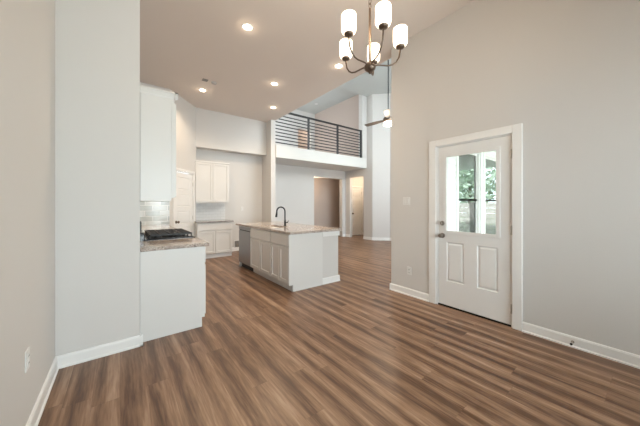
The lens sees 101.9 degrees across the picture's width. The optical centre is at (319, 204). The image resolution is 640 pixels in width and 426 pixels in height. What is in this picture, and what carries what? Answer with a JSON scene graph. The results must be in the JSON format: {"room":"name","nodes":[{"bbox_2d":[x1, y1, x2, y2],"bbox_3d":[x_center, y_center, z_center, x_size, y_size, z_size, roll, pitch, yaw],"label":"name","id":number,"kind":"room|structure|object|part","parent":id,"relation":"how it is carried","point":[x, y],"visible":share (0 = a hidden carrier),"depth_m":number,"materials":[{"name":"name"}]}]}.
{"room":"dining area","nodes":[
{"label":"dining area","id":0,"kind":"room"},
{"bbox_2d":[0,0,54,425],"bbox_3d":[-0.788,-0.545,0.223,0.150,3.730,4.815,0,0,-38],"label":"wall","id":1,"kind":"structure","parent":0,"point":[27,27],"depth_m":1.46,"materials":[{"name":"grey paint"}]},
{"bbox_2d":[25,347,29,372],"bbox_3d":[-1.629,0.865,1.447,0.010,0.115,0.070,0,0,-38],"label":"wall outlet","id":2,"kind":"object","parent":1,"relation":"attached to","point":[27,352],"visible":1,"depth_m":1.44,"materials":[{"name":"white plastic"}]},
{"bbox_2d":[26,356,58,425],"bbox_3d":[-0.728,1.270,0.288,0.024,0.100,4.545,0,0,-38],"label":"baseboard","id":3,"kind":"structure","parent":1,"relation":"attached to","point":[35,416],"depth_m":1.70,"materials":[{"name":"white paint"}]},
{"bbox_2d":[55,0,139,355],"bbox_3d":[-1.939,-0.545,2.300,0.558,3.730,0.120,0,0,-38],"label":"wall","id":4,"kind":"structure","parent":0,"point":[97,42],"depth_m":2.24,"materials":[{"name":"grey paint"}]},
{"bbox_2d":[56,333,142,368],"bbox_3d":[-1.899,1.270,2.268,0.582,0.100,0.069,0,0,-38],"label":"baseboard","id":5,"kind":"structure","parent":4,"relation":"attached to","point":[84,355],"depth_m":2.23,"materials":[{"name":"white paint"}]},
{"bbox_2d":[140,82,169,224],"bbox_3d":[-3.499,-0.545,5.221,0.824,3.730,0.117,0,0,-38],"label":"wall","id":6,"kind":"structure","parent":0,"point":[141,83],"depth_m":5.31,"materials":[{"name":"grey paint"}]},
{"bbox_2d":[140,201,168,224],"bbox_3d":[-3.405,0.157,5.212,0.662,0.513,0.011,0,0,-38],"label":"tile backsplash","id":7,"kind":"structure","parent":6,"relation":"attached to","point":[151,212],"depth_m":5.25,"materials":[{"name":"white tile"}]},
{"bbox_2d":[170,89,195,226],"bbox_3d":[-3.168,-0.545,5.947,0.110,3.730,1.039,0,0,3],"label":"wall","id":8,"kind":"structure","parent":0,"point":[185,111],"depth_m":6.00,"materials":[{"name":"grey paint"}]},
{"bbox_2d":[173,167,194,235],"bbox_3d":[-3.129,0.261,5.951,0.166,2.118,0.864,0,0,3],"label":"door","id":9,"kind":"structure","parent":8,"relation":"in","point":[184,201],"depth_m":5.98,"materials":[{"name":"white paint"}]},
{"bbox_3d":[-3.138,-0.470,5.952,0.035,0.284,0.510,0,0,3],"label":"panel","id":10,"kind":"part","parent":9,"relation":"part of","materials":[{"name":"white paint"}]},
{"bbox_3d":[-3.138,-0.086,5.952,0.035,0.284,0.510,0,0,3],"label":"panel","id":11,"kind":"part","parent":9,"relation":"part of","materials":[{"name":"white paint"}]},
{"bbox_3d":[-3.138,0.298,5.952,0.035,0.284,0.510,0,0,3],"label":"panel","id":12,"kind":"part","parent":9,"relation":"part of","materials":[{"name":"white paint"}]},
{"bbox_2d":[196,149,261,247],"bbox_3d":[-2.583,-0.545,7.319,1.965,3.730,0.150,0,0,-38],"label":"wall","id":13,"kind":"structure","parent":0,"point":[245,171],"depth_m":7.47,"materials":[{"name":"grey paint"}]},
{"bbox_2d":[196,203,224,219],"bbox_3d":[-2.951,0.195,6.933,0.820,0.439,0.010,0,0,-38],"label":"tile backsplash","id":14,"kind":"structure","parent":13,"relation":"attached to","point":[204,211],"depth_m":6.94,"materials":[{"name":"white tile"}]},
{"bbox_2d":[195,160,228,202],"bbox_3d":[-2.851,-0.557,6.795,0.840,1.065,0.343,0,0,-38],"label":"upper cabinet","id":15,"kind":"object","parent":13,"relation":"attached to","point":[211,178],"visible":0.98,"depth_m":6.64,"materials":[{"name":"white paint"}]},
{"bbox_3d":[-2.918,-0.554,6.543,0.406,0.992,0.020,0,0,-38],"label":"door","id":16,"kind":"part","parent":15,"relation":"part of","materials":[{"name":"white paint"}]},
{"bbox_3d":[-2.758,-1.073,6.674,0.840,0.035,0.038,0,0,-38],"label":"trim","id":17,"kind":"part","parent":15,"relation":"part of","materials":[{"name":"white paint"}]},
{"bbox_3d":[-2.770,-0.037,6.689,0.810,0.025,0.020,0,0,-38],"label":"light rail","id":18,"kind":"part","parent":15,"relation":"part of","materials":[{"name":"white paint"}]},
{"bbox_3d":[-2.591,-0.554,6.795,0.406,0.992,0.020,0,0,-38],"label":"door","id":19,"kind":"part","parent":15,"relation":"part of","materials":[{"name":"white paint"}]},
{"bbox_2d":[234,240,238,247],"bbox_3d":[-2.355,1.130,7.379,0.180,0.220,0.032,0,0,-38],"label":"water supply box","id":20,"kind":"object","parent":13,"relation":"attached to","point":[236,242],"visible":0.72,"depth_m":7.37,"materials":[{"name":"white plastic"}]},
{"bbox_2d":[196,108,265,156],"bbox_3d":[-2.434,-1.923,7.150,1.935,0.973,0.300,0,0,-38],"label":"wall alcove header","id":21,"kind":"structure","parent":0,"point":[215,131],"depth_m":6.96,"materials":[{"name":"grey paint"}]},
{"bbox_2d":[262,120,274,221],"bbox_3d":[-1.681,-0.545,7.874,0.140,3.730,1.130,0,0,-38],"label":"wall","id":22,"kind":"structure","parent":0,"point":[268,161],"depth_m":7.46,"materials":[{"name":"grey paint"}]},
{"bbox_2d":[275,109,314,149],"bbox_3d":[-2.161,-2.958,11.612,3.660,2.485,1.560,0,0,-38],"label":"wall","id":23,"kind":"structure","parent":0,"point":[299,112],"depth_m":11.40,"materials":[{"name":"grey paint"}]},
{"bbox_2d":[140,0,473,121],"bbox_3d":[-0.559,-2.490,3.166,4.103,0.160,9.200,0,0,-38],"label":"ceiling","id":24,"kind":"structure","parent":0,"point":[293,44],"depth_m":3.94,"materials":[{"name":"beige paint"}]},
{"bbox_2d":[241,23,253,30],"bbox_3d":[-0.986,-2.407,3.528,0.168,0.006,0.168,0,0,-38],"label":"recessed light","id":25,"kind":"object","parent":24,"relation":"in","point":[246,26],"visible":1,"depth_m":3.51,"materials":[{"name":"white plastic"}]},
{"bbox_2d":[334,63,343,67],"bbox_3d":[0.328,-2.407,4.517,0.168,0.006,0.168,0,0,-38],"label":"recessed light","id":26,"kind":"object","parent":24,"relation":"in","point":[338,65],"visible":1,"depth_m":4.50,"materials":[{"name":"white plastic"}]},
{"bbox_2d":[339,0,407,75],"bbox_3d":[0.367,-1.714,2.020,0.540,1.392,0.553,0,0,-38],"label":"chandelier","id":27,"kind":"object","parent":24,"relation":"hanging from","point":[383,8],"visible":1,"depth_m":1.97,"materials":[{"name":"white glass"}]},
{"bbox_3d":[0.218,-1.298,2.186,0.108,0.139,0.108,0,0,-38],"label":"lamp shade","id":28,"kind":"part","parent":27,"relation":"part of","materials":[{"name":"white glass"}]},
{"bbox_3d":[0.208,-1.298,1.873,0.108,0.139,0.108,0,0,-38],"label":"lamp shade","id":29,"kind":"part","parent":27,"relation":"part of","materials":[{"name":"white glass"}]},
{"bbox_3d":[0.293,-1.147,2.115,0.219,0.157,0.012,0,0,43],"label":"arm","id":30,"kind":"part","parent":27,"relation":"part of","materials":[{"name":"brown metal"}]},
{"bbox_3d":[0.287,-1.147,1.939,0.219,0.157,0.012,0,0,-40],"label":"arm","id":31,"kind":"part","parent":27,"relation":"part of","materials":[{"name":"brown metal"}]},
{"bbox_3d":[0.390,-1.317,2.024,0.016,0.415,0.016,0,0,-38],"label":"stem","id":32,"kind":"part","parent":27,"relation":"part of","materials":[{"name":"brown metal"}]},
{"bbox_3d":[0.464,-1.298,2.248,0.108,0.139,0.108,0,0,-38],"label":"lamp shade","id":33,"kind":"part","parent":27,"relation":"part of","materials":[{"name":"white glass"}]},
{"bbox_3d":[0.416,-1.147,1.894,0.012,0.157,0.219,0,0,-12],"label":"arm","id":34,"kind":"part","parent":27,"relation":"part of","materials":[{"name":"brown metal"}]},
{"bbox_3d":[0.437,-1.298,1.792,0.108,0.139,0.108,0,0,-38],"label":"lamp shade","id":35,"kind":"part","parent":27,"relation":"part of","materials":[{"name":"white glass"}]},
{"bbox_3d":[0.522,-1.147,2.023,0.219,0.157,0.012,0,0,0],"label":"arm","id":36,"kind":"part","parent":27,"relation":"part of","materials":[{"name":"brown metal"}]},
{"bbox_3d":[0.625,-1.298,2.022,0.108,0.139,0.108,0,0,-38],"label":"lamp shade","id":37,"kind":"part","parent":27,"relation":"part of","materials":[{"name":"white glass"}]},
{"bbox_2d":[275,164,344,236],"bbox_3d":[-0.469,-0.016,9.627,3.920,2.672,0.170,0,0,-38],"label":"wall","id":38,"kind":"structure","parent":0,"point":[294,185],"depth_m":9.31,"materials":[{"name":"grey paint"}]},
{"bbox_2d":[314,177,339,227],"bbox_3d":[0.184,-0.016,10.786,3.050,2.672,0.970,0,0,-38],"label":"wall","id":39,"kind":"structure","parent":0,"point":[326,190],"depth_m":11.36,"materials":[{"name":"beige paint"}]},
{"bbox_2d":[298,94,358,156],"bbox_3d":[0.226,-2.958,11.626,0.140,2.485,4.450,0,0,-38],"label":"wall","id":40,"kind":"structure","parent":0,"point":[345,113],"depth_m":10.71,"materials":[{"name":"beige paint"}]},
{"bbox_2d":[275,145,366,170],"bbox_3d":[-1.167,-1.534,10.434,3.800,0.363,4.640,0,0,-38],"label":"trim","id":41,"kind":"structure","parent":40,"relation":"attached to","point":[284,155],"depth_m":8.60,"materials":[{"name":"white paint"}]},
{"bbox_2d":[275,113,361,157],"bbox_3d":[0.126,-2.230,8.577,3.564,1.030,0.064,0,0,-38],"label":"loft railing","id":42,"kind":"object","parent":41,"relation":"on","point":[308,125],"visible":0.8,"depth_m":8.45,"materials":[{"name":"black metal"}]},
{"bbox_3d":[-0.363,-2.208,8.200,0.054,0.985,0.054,0,0,-38],"label":"newel post","id":43,"kind":"part","parent":42,"relation":"part of","materials":[{"name":"black metal"}]},
{"bbox_3d":[0.126,-2.723,8.577,3.564,0.045,0.064,0,0,-38],"label":"rail","id":44,"kind":"part","parent":42,"relation":"part of","materials":[{"name":"black metal"}]},
{"bbox_3d":[0.603,-2.208,8.945,0.054,0.985,0.054,0,0,-38],"label":"newel post","id":45,"kind":"part","parent":42,"relation":"part of","materials":[{"name":"black metal"}]},
{"bbox_3d":[1.516,-2.208,9.647,0.054,0.985,0.054,0,0,-38],"label":"newel post","id":46,"kind":"part","parent":42,"relation":"part of","materials":[{"name":"black metal"}]},
{"bbox_2d":[38,233,639,425],"bbox_3d":[1.290,1.370,5.568,9.963,0.100,10.750,0,0,-38],"label":"floor","id":47,"kind":"structure","parent":0,"point":[353,350],"depth_m":2.09,"materials":[{"name":"wood"}]},
{"bbox_2d":[140,221,194,240],"bbox_3d":[-2.005,0.755,3.388,0.656,1.130,0.760,0,0,-38],"label":"gas range","id":48,"kind":"object","parent":47,"relation":"on","point":[162,234],"visible":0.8,"depth_m":3.19,"materials":[{"name":"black metal"}]},
{"bbox_2d":[145,235,194,240],"bbox_3d":[-2.001,0.413,3.391,0.525,0.020,0.760,0,0,-38],"label":"cooktop","id":49,"kind":"object","parent":48,"relation":"in","point":[147,238],"depth_m":3.13,"materials":[{"name":"black metal"}]},
{"bbox_2d":[140,246,205,341],"bbox_3d":[-1.627,0.886,2.850,0.598,0.868,0.502,0,0,-38],"label":"base cabinet","id":50,"kind":"object","parent":47,"relation":"on","point":[172,281],"visible":0.98,"depth_m":2.62,"materials":[{"name":"white paint"}]},
{"bbox_2d":[140,237,209,251],"bbox_3d":[-1.615,0.433,2.854,0.622,0.037,0.550,0,0,-38],"label":"countertop","id":51,"kind":"structure","parent":50,"relation":"on","point":[155,245],"depth_m":2.74,"materials":[{"name":"beige stone"}]},
{"bbox_3d":[-1.411,0.932,3.043,0.020,0.545,0.460,0,0,-38],"label":"door","id":52,"kind":"part","parent":50,"relation":"part of","materials":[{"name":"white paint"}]},
{"bbox_2d":[194,222,231,258],"bbox_3d":[-2.771,0.886,6.641,0.830,0.868,0.685,0,0,-38],"label":"base cabinet","id":53,"kind":"object","parent":47,"relation":"on","point":[219,235],"visible":0.82,"depth_m":6.39,"materials":[{"name":"white paint"}]},
{"bbox_3d":[-2.731,0.927,6.252,0.406,0.555,0.020,0,0,-38],"label":"door","id":54,"kind":"part","parent":53,"relation":"part of","materials":[{"name":"white paint"}]},
{"bbox_2d":[194,219,233,222],"bbox_3d":[-2.755,0.433,6.641,0.855,0.037,0.705,0,0,-38],"label":"countertop","id":55,"kind":"structure","parent":53,"relation":"on","point":[218,220],"depth_m":6.46,"materials":[{"name":"grey stone"}]},
{"bbox_3d":[-2.568,0.552,6.377,0.818,0.165,0.020,0,0,-38],"label":"drawer","id":56,"kind":"part","parent":53,"relation":"part of","materials":[{"name":"white paint"}]},
{"bbox_3d":[-2.405,0.927,6.503,0.406,0.555,0.020,0,0,-38],"label":"door","id":57,"kind":"part","parent":53,"relation":"part of","materials":[{"name":"white paint"}]},
{"bbox_2d":[239,226,252,270],"bbox_3d":[-1.292,0.887,5.460,0.628,0.866,0.600,0,0,-38],"label":"dishwasher","id":58,"kind":"object","parent":47,"relation":"on","point":[244,232],"visible":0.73,"depth_m":5.25,"materials":[{"name":"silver metal"}]},
{"bbox_3d":[-1.522,0.877,5.284,0.050,0.665,0.590,0,0,-38],"label":"door","id":59,"kind":"part","parent":58,"relation":"part of","materials":[{"name":"silver metal"}]},
{"bbox_3d":[-1.522,0.493,5.284,0.050,0.063,0.590,0,0,-38],"label":"control panel","id":60,"kind":"part","parent":58,"relation":"part of","materials":[{"name":"silver metal"}]},
{"bbox_2d":[250,227,278,281],"bbox_3d":[-0.844,0.886,4.877,0.628,0.868,0.860,0,0,-38],"label":"base cabinet","id":61,"kind":"object","parent":47,"relation":"on","point":[260,240],"visible":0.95,"depth_m":4.65,"materials":[{"name":"white paint"}]},
{"bbox_3d":[-1.214,0.927,4.860,0.020,0.555,0.416,0,0,-38],"label":"door","id":62,"kind":"part","parent":61,"relation":"part of","materials":[{"name":"white paint"}]},
{"bbox_3d":[-1.085,0.552,4.692,0.020,0.165,0.840,0,0,-38],"label":"drawer","id":63,"kind":"part","parent":61,"relation":"part of","materials":[{"name":"white paint"}]},
{"bbox_3d":[-0.956,0.927,4.524,0.020,0.555,0.416,0,0,-38],"label":"door","id":64,"kind":"part","parent":61,"relation":"part of","materials":[{"name":"white paint"}]},
{"bbox_2d":[235,221,341,234],"bbox_3d":[-0.732,0.433,5.056,1.032,0.037,2.295,0,0,-38],"label":"countertop","id":65,"kind":"structure","parent":61,"relation":"on","point":[290,228],"depth_m":4.63,"materials":[{"name":"beige stone"}]},
{"bbox_2d":[275,206,287,225],"bbox_3d":[-0.742,0.228,5.023,0.270,0.374,0.062,0,0,10],"label":"kitchen faucet","id":66,"kind":"object","parent":65,"relation":"on","point":[285,222],"visible":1,"depth_m":5.00,"materials":[{"name":"black metal"}]},
{"bbox_3d":[-0.757,0.178,5.028,0.197,0.274,0.028,0,0,14],"label":"spout","id":67,"kind":"part","parent":66,"relation":"part of","materials":[{"name":"black metal"}]},
{"bbox_2d":[271,232,291,290],"bbox_3d":[-0.405,0.886,4.307,0.628,0.868,0.580,0,0,-38],"label":"base cabinet","id":68,"kind":"object","parent":47,"relation":"on","point":[279,241],"visible":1,"depth_m":4.10,"materials":[{"name":"white paint"}]},
{"bbox_3d":[-0.733,0.927,4.234,0.020,0.555,0.276,0,0,-38],"label":"door","id":69,"kind":"part","parent":68,"relation":"part of","materials":[{"name":"white paint"}]},
{"bbox_3d":[-0.646,0.552,4.121,0.020,0.165,0.560,0,0,-38],"label":"drawer","id":70,"kind":"part","parent":68,"relation":"part of","materials":[{"name":"white paint"}]},
{"bbox_3d":[-0.559,0.927,4.009,0.020,0.555,0.276,0,0,-38],"label":"door","id":71,"kind":"part","parent":68,"relation":"part of","materials":[{"name":"white paint"}]},
{"bbox_2d":[288,232,322,291],"bbox_3d":[-0.214,0.886,4.068,0.636,0.868,0.032,0,0,-38],"label":"island end panel","id":72,"kind":"object","parent":47,"relation":"on","point":[305,251],"visible":0.93,"depth_m":4.05,"materials":[{"name":"white paint"}]},
{"bbox_3d":[-0.180,1.312,4.080,0.568,0.016,0.010,0,0,-38],"label":"shoe moulding","id":73,"kind":"part","parent":72,"relation":"part of","materials":[{"name":"white paint"}]},
{"bbox_2d":[323,231,339,284],"bbox_3d":[-0.443,0.887,5.198,0.379,0.866,2.102,0,0,-38],"label":"support","id":74,"kind":"object","parent":47,"relation":"on","point":[330,239],"visible":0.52,"depth_m":4.38,"materials":[{"name":"grey paint"}]},
{"bbox_3d":[-0.448,0.494,5.197,0.370,0.081,2.096,0,0,-38],"label":"trim","id":75,"kind":"part","parent":74,"relation":"part of","materials":[{"name":"white paint"}]},
{"bbox_3d":[-0.443,1.270,5.198,0.379,0.100,2.102,0,0,-38],"label":"baseboard","id":76,"kind":"part","parent":74,"relation":"part of","materials":[{"name":"white paint"}]},
{"bbox_3d":[-2.846,0.886,4.434,0.598,0.868,1.911,0,0,-38],"label":"base cabinet","id":77,"kind":"object","parent":47,"relation":"on","visible":0},
{"bbox_2d":[142,224,176,232],"bbox_3d":[-2.837,0.433,4.441,0.622,0.037,1.911,0,0,-38],"label":"countertop","id":78,"kind":"structure","parent":77,"relation":"on","point":[162,226],"depth_m":4.63,"materials":[{"name":"beige stone"}]},
{"bbox_2d":[297,58,390,113],"bbox_3d":[0.923,-4.195,9.326,5.960,0.310,8.945,0,0,-38],"label":"ceiling","id":79,"kind":"structure","parent":0,"point":[365,84],"depth_m":9.22,"materials":[{"name":"grey paint"}]},
{"bbox_2d":[365,60,390,126],"bbox_3d":[1.744,-3.058,6.996,1.344,1.965,1.223,0,0,-38],"label":"ceiling fan","id":80,"kind":"object","parent":79,"relation":"hanging from","point":[387,119],"visible":0.66,"depth_m":6.85,"materials":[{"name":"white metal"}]},
{"bbox_3d":[1.519,-2.244,7.180,0.140,0.036,0.650,0,0,-43],"label":"blade","id":81,"kind":"part","parent":80,"relation":"part of","materials":[{"name":"brown wood"}]},
{"bbox_3d":[1.806,-2.127,6.867,0.250,0.105,0.250,0,0,-38],"label":"lamp shade","id":82,"kind":"part","parent":80,"relation":"part of","materials":[{"name":"white glass"}]},
{"bbox_3d":[1.679,-2.244,6.462,0.140,0.036,0.650,0,0,17],"label":"blade","id":83,"kind":"part","parent":80,"relation":"part of","materials":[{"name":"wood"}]},
{"bbox_2d":[352,177,363,231],"bbox_3d":[2.209,0.020,10.868,1.840,2.600,1.370,0,0,-38],"label":"wall","id":84,"kind":"structure","parent":0,"point":[358,181],"depth_m":11.23,"materials":[{"name":"grey paint"}]},
{"bbox_2d":[352,186,362,234],"bbox_3d":[1.545,0.271,11.092,0.724,2.098,0.166,0,0,-38],"label":"door","id":85,"kind":"structure","parent":84,"relation":"in","point":[357,191],"depth_m":11.13,"materials":[{"name":"white paint"}]},
{"bbox_3d":[1.540,-0.452,11.098,0.370,0.280,0.035,0,0,-38],"label":"panel","id":86,"kind":"part","parent":85,"relation":"part of","materials":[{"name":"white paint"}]},
{"bbox_3d":[1.540,-0.072,11.098,0.370,0.280,0.035,0,0,-38],"label":"panel","id":87,"kind":"part","parent":85,"relation":"part of","materials":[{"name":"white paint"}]},
{"bbox_3d":[1.540,0.308,11.098,0.370,0.280,0.035,0,0,-38],"label":"panel","id":88,"kind":"part","parent":85,"relation":"part of","materials":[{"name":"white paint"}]},
{"bbox_3d":[1.540,0.688,11.098,0.370,0.280,0.035,0,0,-38],"label":"panel","id":89,"kind":"part","parent":85,"relation":"part of","materials":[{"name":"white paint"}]},
{"bbox_3d":[1.540,1.068,11.098,0.370,0.280,0.035,0,0,-38],"label":"panel","id":90,"kind":"part","parent":85,"relation":"part of","materials":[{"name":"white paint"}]},
{"bbox_2d":[345,94,372,236],"bbox_3d":[1.532,-1.360,10.142,0.120,5.360,1.455,0,0,-38],"label":"wall","id":91,"kind":"structure","parent":0,"point":[367,173],"depth_m":9.72,"materials":[{"name":"grey paint"}]},
{"bbox_2d":[359,94,366,158],"bbox_3d":[1.607,-2.958,9.761,0.226,2.485,0.190,0,0,-38],"label":"wall","id":92,"kind":"structure","parent":0,"point":[362,99],"depth_m":9.68,"materials":[{"name":"grey paint"}]},
{"bbox_2d":[373,93,389,237],"bbox_3d":[2.251,-1.360,9.572,0.629,5.360,0.170,0,0,7],"label":"wall","id":93,"kind":"structure","parent":0,"point":[381,134],"depth_m":9.49,"materials":[{"name":"grey paint"}]},
{"bbox_2d":[390,93,390,237],"bbox_3d":[3.656,-1.360,8.136,0.150,5.360,3.425,0,0,-38],"label":"wall","id":94,"kind":"structure","parent":0,"point":[390,93],"depth_m":9.43,"materials":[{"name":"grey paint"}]},
{"bbox_2d":[448,154,483,232],"bbox_3d":[3.117,-0.060,5.361,4.380,2.760,0.016,0,0,-38],"label":"wall","id":95,"kind":"structure","parent":0,"point":[451,160],"depth_m":4.87,"materials":[{"name":"white paint"}]},
{"bbox_2d":[456,151,495,233],"bbox_3d":[3.582,-0.090,5.715,2.490,2.280,0.022,0,0,-38],"label":"trim","id":96,"kind":"structure","parent":95,"relation":"attached to","point":[482,162],"depth_m":5.65,"materials":[{"name":"white"}]},
{"bbox_2d":[391,0,639,354],"bbox_3d":[2.442,-0.545,2.451,0.220,3.730,4.105,0,0,-38],"label":"wall","id":97,"kind":"structure","parent":0,"point":[568,71],"depth_m":2.52,"materials":[{"name":"grey paint"}]},
{"bbox_2d":[403,197,409,204],"bbox_3d":[1.264,-0.045,3.793,0.010,0.115,0.115,0,0,-38],"label":"light switch","id":98,"kind":"object","parent":97,"relation":"attached to","point":[406,200],"visible":1,"depth_m":3.79,"materials":[{"name":"white plastic"}]},
{"bbox_2d":[407,267,410,274],"bbox_3d":[1.291,0.965,3.758,0.010,0.115,0.070,0,0,-38],"label":"wall outlet","id":99,"kind":"object","parent":97,"relation":"attached to","point":[408,268],"visible":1,"depth_m":3.75,"materials":[{"name":"white plastic"}]},
{"bbox_2d":[429,123,521,330],"bbox_3d":[1.849,0.238,3.149,0.268,2.163,1.026,0,0,-38],"label":"door","id":100,"kind":"structure","parent":97,"relation":"in","point":[476,274],"depth_m":3.00,"materials":[{"name":"white paint"}]},
{"bbox_3d":[1.567,0.405,3.356,0.074,0.066,0.066,0,0,-38],"label":"knob","id":101,"kind":"part","parent":100,"relation":"part of","materials":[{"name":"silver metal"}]},
{"bbox_3d":[1.708,0.735,3.263,0.035,0.500,0.213,0,0,-38],"label":"panel","id":102,"kind":"part","parent":100,"relation":"part of","materials":[{"name":"white paint"}]},
{"bbox_3d":[1.811,-0.133,3.128,0.054,1.019,0.636,0,0,-38],"label":"lite frame","id":103,"kind":"part","parent":100,"relation":"part of","materials":[{"name":"white paint"}]},
{"bbox_3d":[1.928,0.735,2.977,0.035,0.500,0.213,0,0,-38],"label":"panel","id":104,"kind":"part","parent":100,"relation":"part of","materials":[{"name":"white paint"}]},
{"bbox_2d":[345,234,639,368],"bbox_3d":[2.490,1.270,5.848,4.489,0.100,9.430,0,0,-38],"label":"baseboard","id":105,"kind":"structure","parent":97,"relation":"attached to","point":[630,359],"depth_m":2.42,"materials":[{"name":"white paint"}]},
{"bbox_3d":[3.090,-1.360,5.445,4.460,5.360,0.150,0,0,-38],"label":"wall","id":106,"kind":"structure","parent":0,"visible":0},
{"bbox_2d":[459,153,479,232],"bbox_3d":[3.014,-0.075,5.405,1.090,2.130,0.180,0,0,-38],"label":"window","id":107,"kind":"structure","parent":106,"relation":"in","point":[469,165],"depth_m":5.46,"materials":[{"name":"clear glass"}]},
{"bbox_3d":[3.038,-0.578,5.374,0.840,0.935,0.005,0,0,-38],"label":"pane","id":108,"kind":"part","parent":107,"relation":"part of","materials":[{"name":"clear glass"}]},
{"bbox_3d":[3.038,0.398,5.374,0.840,0.935,0.005,0,0,-38],"label":"pane","id":109,"kind":"part","parent":107,"relation":"part of","materials":[{"name":"clear glass"}]},
{"bbox_3d":[3.038,0.398,5.373,0.920,1.015,0.040,0,0,-38],"label":"sash","id":110,"kind":"part","parent":107,"relation":"part of","materials":[{"name":"white paint"}]},
{"bbox_3d":[3.038,-0.578,5.373,0.920,1.015,0.040,0,0,-38],"label":"sash","id":111,"kind":"part","parent":107,"relation":"part of","materials":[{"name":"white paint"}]},
{"bbox_3d":[3.029,-0.090,5.385,1.030,2.100,0.130,0,0,-38],"label":"frame","id":112,"kind":"part","parent":107,"relation":"part of","materials":[{"name":"white paint"}]},
{"bbox_2d":[486,154,495,233],"bbox_3d":[4.028,-0.075,6.186,1.090,2.130,0.180,0,0,-38],"label":"window","id":113,"kind":"structure","parent":106,"relation":"in","point":[490,160],"depth_m":6.15,"materials":[{"name":"clear glass"}]},
{"bbox_3d":[4.052,-0.578,6.154,0.840,0.935,0.005,0,0,-38],"label":"pane","id":114,"kind":"part","parent":113,"relation":"part of","materials":[{"name":"clear glass"}]},
{"bbox_3d":[4.052,0.398,6.154,0.840,0.935,0.005,0,0,-38],"label":"pane","id":115,"kind":"part","parent":113,"relation":"part of","materials":[{"name":"clear glass"}]},
{"bbox_3d":[-2.772,-0.545,3.720,0.145,3.730,3.148,0,0,-38],"label":"wall","id":116,"kind":"structure","parent":0,"visible":0},
{"bbox_2d":[140,85,177,201],"bbox_3d":[-1.734,-0.580,2.759,0.318,1.095,0.552,0,0,-38],"label":"upper cabinet","id":117,"kind":"object","parent":116,"relation":"attached to","point":[157,106],"visible":0.96,"depth_m":2.55,"materials":[{"name":"white paint"}]},
{"bbox_3d":[-1.734,-1.096,2.759,0.318,0.062,0.552,0,0,-38],"label":"crown moulding","id":118,"kind":"part","parent":117,"relation":"part of","materials":[{"name":"white paint"}]},
{"bbox_3d":[-1.653,-0.568,2.841,0.026,1.005,0.520,0,0,-38],"label":"frame","id":119,"kind":"part","parent":117,"relation":"part of","materials":[{"name":"white paint"}]},
{"bbox_3d":[-1.636,-0.550,2.856,0.020,0.960,0.498,0,0,-38],"label":"door","id":120,"kind":"part","parent":117,"relation":"part of","materials":[{"name":"white paint"}]}
]}

